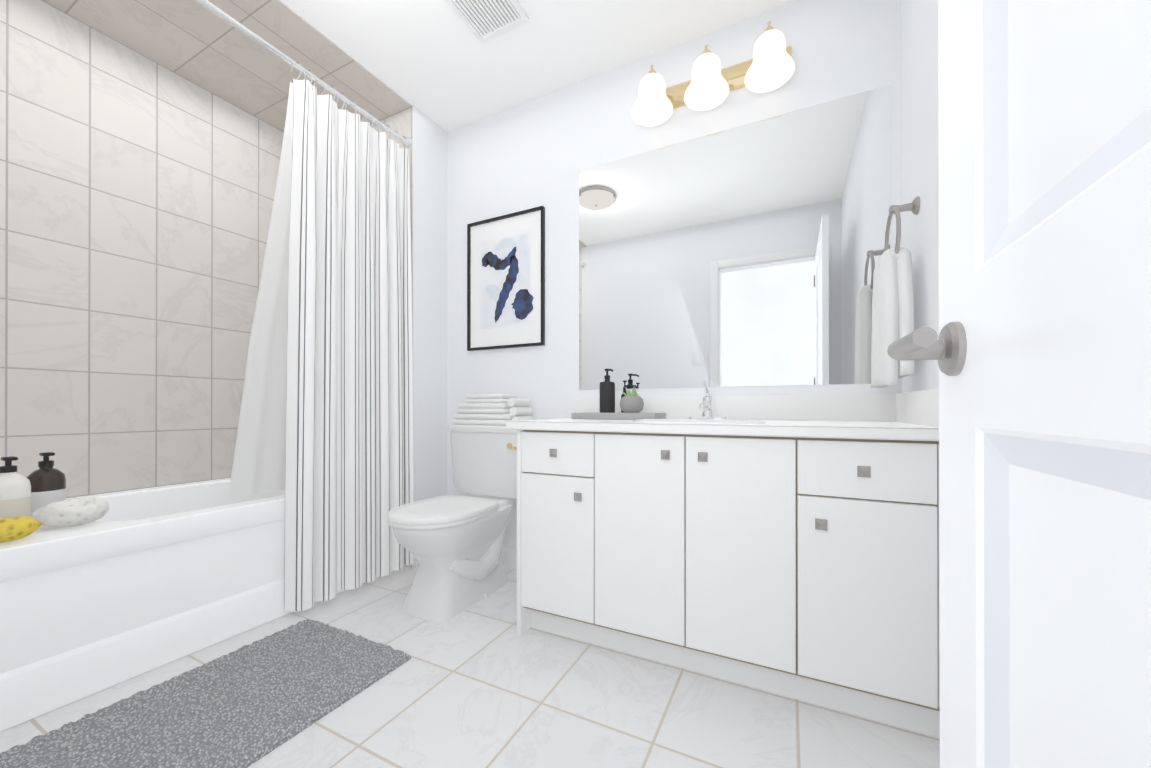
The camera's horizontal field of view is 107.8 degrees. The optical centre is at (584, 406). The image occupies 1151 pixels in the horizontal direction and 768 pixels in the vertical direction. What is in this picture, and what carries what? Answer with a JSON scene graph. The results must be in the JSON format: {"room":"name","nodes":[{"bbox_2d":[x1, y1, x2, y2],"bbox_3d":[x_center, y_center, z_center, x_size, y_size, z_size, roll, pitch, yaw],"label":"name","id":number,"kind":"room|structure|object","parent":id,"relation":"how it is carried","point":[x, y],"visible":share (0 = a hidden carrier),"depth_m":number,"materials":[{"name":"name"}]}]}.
{"room":"bathroom","nodes":[
{"label":"bathroom","id":0,"kind":"room"},
{"bbox_2d":[0,0,283,497],"bbox_3d":[-2.089,-0.375,1.878,0.100,2.470,1.870,0,0,26],"label":"wall tiles","id":1,"kind":"structure","parent":0,"point":[137,193],"depth_m":1.85,"materials":[{"name":"beige tile"}]},
{"bbox_2d":[413,105,447,501],"bbox_3d":[-0.882,-0.373,2.415,0.100,2.470,0.349,0,0,26],"label":"wall","id":2,"kind":"structure","parent":0,"point":[430,233],"depth_m":2.34,"materials":[{"name":"white paint"}]},
{"bbox_2d":[370,105,412,568],"bbox_3d":[-1.276,-0.373,2.467,0.846,2.470,0.100,0,0,26],"label":"wall tile","id":3,"kind":"structure","parent":2,"relation":"attached to","point":[401,123],"depth_m":2.25,"materials":[{"name":"beige tile"}]},
{"bbox_2d":[196,0,413,610],"bbox_3d":[-1.350,-0.308,1.519,0.207,2.275,1.668,0,0,26],"label":"shower curtain","id":4,"kind":"object","parent":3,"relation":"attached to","point":[324,439],"visible":0.94,"depth_m":1.82,"materials":[{"name":"white fabric"}]},
{"bbox_2d":[413,558,417,568],"bbox_3d":[-0.853,0.811,2.343,0.012,0.100,0.248,0,0,26],"label":"baseboard return","id":5,"kind":"object","parent":2,"relation":"attached to","point":[415,564],"visible":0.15,"depth_m":2.23,"materials":[{"name":"white paint"}]},
{"bbox_2d":[0,567,939,767],"bbox_3d":[-0.424,0.907,0.481,4.314,0.100,3.420,0,0,26],"label":"floor","id":6,"kind":"structure","parent":0,"point":[481,684],"depth_m":1.18,"materials":[{"name":"tile"}]},
{"bbox_2d":[0,478,392,731],"bbox_3d":[-1.692,0.615,1.683,0.778,0.486,1.665,0,0,26],"label":"bathtub","id":7,"kind":"object","parent":6,"relation":"on","point":[129,584],"visible":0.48,"depth_m":1.35,"materials":[{"name":"white ceramic"}]},
{"bbox_2d":[0,456,30,517],"bbox_3d":[-1.720,0.264,1.252,0.083,0.229,0.083,0,0,26],"label":"bottle","id":8,"kind":"object","parent":7,"relation":"on","point":[15,494],"visible":0.69,"depth_m":1.24,"materials":[{"name":"white plastic"}]},
{"bbox_2d":[0,516,42,542],"bbox_3d":[-1.624,0.344,1.178,0.110,0.068,0.133,0,0,26],"label":"sponge","id":9,"kind":"object","parent":7,"relation":"on","point":[14,528],"visible":1,"depth_m":1.17,"materials":[{"name":"yellow"}]},
{"bbox_2d":[27,452,65,516],"bbox_3d":[-1.761,0.264,1.373,0.083,0.229,0.083,0,0,26],"label":"bottle","id":10,"kind":"object","parent":7,"relation":"on","point":[47,482],"visible":0.69,"depth_m":1.35,"materials":[{"name":"brown"}]},
{"bbox_2d":[32,497,108,526],"bbox_3d":[-1.625,0.333,1.331,0.126,0.090,0.156,0,0,26],"label":"sponge","id":11,"kind":"object","parent":7,"relation":"on","point":[74,511],"visible":0.98,"depth_m":1.30,"materials":[{"name":"white"}]},
{"bbox_2d":[0,619,410,767],"bbox_3d":[-1.008,0.841,1.216,0.560,0.035,0.750,0,0,26],"label":"bath rug","id":12,"kind":"object","parent":6,"relation":"on","point":[245,706],"visible":1,"depth_m":1.16,"materials":[{"name":"grey fabric"}]},
{"bbox_2d":[387,424,516,620],"bbox_3d":[-0.571,0.476,1.951,0.490,0.770,0.700,0,0,26],"label":"toilet","id":13,"kind":"object","parent":6,"relation":"on","point":[453,545],"visible":0.92,"depth_m":1.83,"materials":[{"name":"white ceramic"}]},
{"bbox_2d":[453,394,534,424],"bbox_3d":[-0.465,0.013,2.173,0.401,0.156,0.200,0,0,26],"label":"towel stack","id":14,"kind":"object","parent":13,"relation":"on","point":[488,409],"visible":0.92,"depth_m":2.09,"materials":[{"name":"white fabric"}]},
{"bbox_2d":[506,420,939,737],"bbox_3d":[0.436,0.473,1.534,1.285,0.774,0.572,0,0,26],"label":"bathroom vanity","id":15,"kind":"object","parent":6,"relation":"on","point":[786,545],"depth_m":1.23,"materials":[{"name":"white wood"}]},
{"bbox_2d":[571,412,665,419],"bbox_3d":[0.146,0.040,1.830,0.380,0.028,0.160,0,0,26],"label":"tray","id":16,"kind":"object","parent":15,"relation":"on","point":[610,416],"visible":0.85,"depth_m":1.75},
{"bbox_2d":[600,369,614,412],"bbox_3d":[0.101,-0.071,1.846,0.073,0.192,0.068,0,0,26],"label":"soap dispenser","id":17,"kind":"object","parent":16,"relation":"on","point":[607,395],"visible":1,"depth_m":1.82,"materials":[{"name":"black plastic"}]},
{"bbox_2d":[621,381,626,411],"bbox_3d":[0.179,-0.046,1.875,0.034,0.142,0.034,0,0,26],"label":"bottle","id":18,"kind":"object","parent":16,"relation":"on","point":[624,390],"visible":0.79,"depth_m":1.87,"materials":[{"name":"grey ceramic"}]},
{"bbox_2d":[620,387,643,412],"bbox_3d":[0.200,-0.032,1.792,0.104,0.114,0.104,0,0,26],"label":"succulent pot","id":19,"kind":"object","parent":16,"relation":"on","point":[632,402],"visible":1,"depth_m":1.76,"materials":[{"name":"ceramic"}]},
{"bbox_2d":[614,416,769,431],"bbox_3d":[0.395,0.117,1.497,0.463,0.140,0.330,0,0,26],"label":"sink","id":20,"kind":"object","parent":15,"relation":"in","point":[751,423],"depth_m":1.35,"materials":[{"name":"white ceramic"}]},
{"bbox_2d":[688,380,727,418],"bbox_3d":[0.478,-0.026,1.667,0.156,0.158,0.164,0,0,26],"label":"faucet","id":21,"kind":"object","parent":15,"relation":"on","point":[706,407],"visible":0.92,"depth_m":1.70,"materials":[{"name":"silver metal"}]},
{"bbox_2d":[281,0,795,132],"bbox_3d":[-0.424,-1.663,0.487,4.314,0.100,3.420,0,0,26],"label":"ceiling","id":22,"kind":"structure","parent":0,"point":[440,64],"depth_m":1.85,"materials":[{"name":"white paint"}]},
{"bbox_2d":[41,0,411,131],"bbox_3d":[-1.666,-1.606,1.676,0.840,0.008,1.670,0,0,26],"label":"tile","id":23,"kind":"structure","parent":22,"relation":"attached to","point":[198,44],"depth_m":1.88,"materials":[{"name":"beige tile"}]},
{"bbox_2d":[445,0,528,42],"bbox_3d":[-0.398,-1.603,1.676,0.250,0.014,0.250,0,0,26],"label":"ceiling vent","id":24,"kind":"object","parent":22,"relation":"in","point":[483,20],"visible":0.98,"depth_m":1.71,"materials":[{"name":"white plastic"}]},
{"bbox_2d":[447,0,901,548],"bbox_3d":[0.235,-0.374,2.010,2.265,2.470,0.100,0,0,26],"label":"wall","id":25,"kind":"structure","parent":0,"point":[542,151],"depth_m":2.09,"materials":[{"name":"white paint"}]},
{"bbox_2d":[467,206,544,350],"bbox_3d":[-0.435,-0.674,2.268,0.500,0.714,0.022,0,0,26],"label":"picture frame","id":26,"kind":"object","parent":25,"relation":"attached to","point":[505,281],"visible":0.98,"depth_m":2.26,"materials":[{"name":"black"}]},
{"bbox_2d":[502,547,516,568],"bbox_3d":[-0.416,0.811,2.261,0.870,0.100,0.012,0,0,26],"label":"baseboard","id":27,"kind":"structure","parent":25,"relation":"attached to","point":[510,557],"depth_m":2.25,"materials":[{"name":"white paint"}]},
{"bbox_2d":[632,21,794,125],"bbox_3d":[0.502,-1.379,1.722,0.643,0.215,0.187,0,0,26],"label":"sconce","id":28,"kind":"object","parent":25,"relation":"attached to","point":[767,67],"visible":1,"depth_m":1.73,"materials":[{"name":"white glass"}]},
{"bbox_2d":[579,85,889,389],"bbox_3d":[0.541,-0.627,1.802,1.264,1.085,0.005,0,0,26],"label":"mirror","id":29,"kind":"object","parent":25,"relation":"attached to","point":[749,254],"visible":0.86,"depth_m":1.75,"materials":[{"name":"clear glass"}]},
{"bbox_2d":[901,0,938,392],"bbox_3d":[0.744,-0.378,0.583,0.100,2.470,2.020,0,0,26],"label":"wall","id":30,"kind":"structure","parent":0,"point":[919,121],"depth_m":1.28,"materials":[{"name":"white paint"}]},
{"bbox_2d":[871,196,919,387],"bbox_3d":[0.994,-0.361,1.340,0.111,0.593,0.188,0,0,26],"label":"towel ring","id":31,"kind":"object","parent":30,"relation":"attached to","point":[892,320],"visible":0.96,"depth_m":1.28,"materials":[{"name":"white fabric"}]},
{"bbox_2d":[871,247,914,387],"bbox_3d":[0.985,-0.283,1.345,0.089,0.436,0.188,0,0,26],"label":"towel","id":32,"kind":"object","parent":31,"relation":"hanging from","point":[892,319],"depth_m":1.28,"materials":[{"name":"white fabric"}]},
{"bbox_3d":[-0.196,-1.409,-0.024,0.770,0.410,0.100,0,0,26],"label":"wall","id":33,"kind":"structure","parent":0,"visible":0},
{"bbox_2d":[887,0,1150,767],"bbox_3d":[0.297,-0.170,0.233,0.108,2.037,0.784,0,0,26],"label":"door","id":34,"kind":"structure","parent":33,"relation":"in","point":[1039,350],"depth_m":0.36,"materials":[{"name":"white paint"}]}
]}

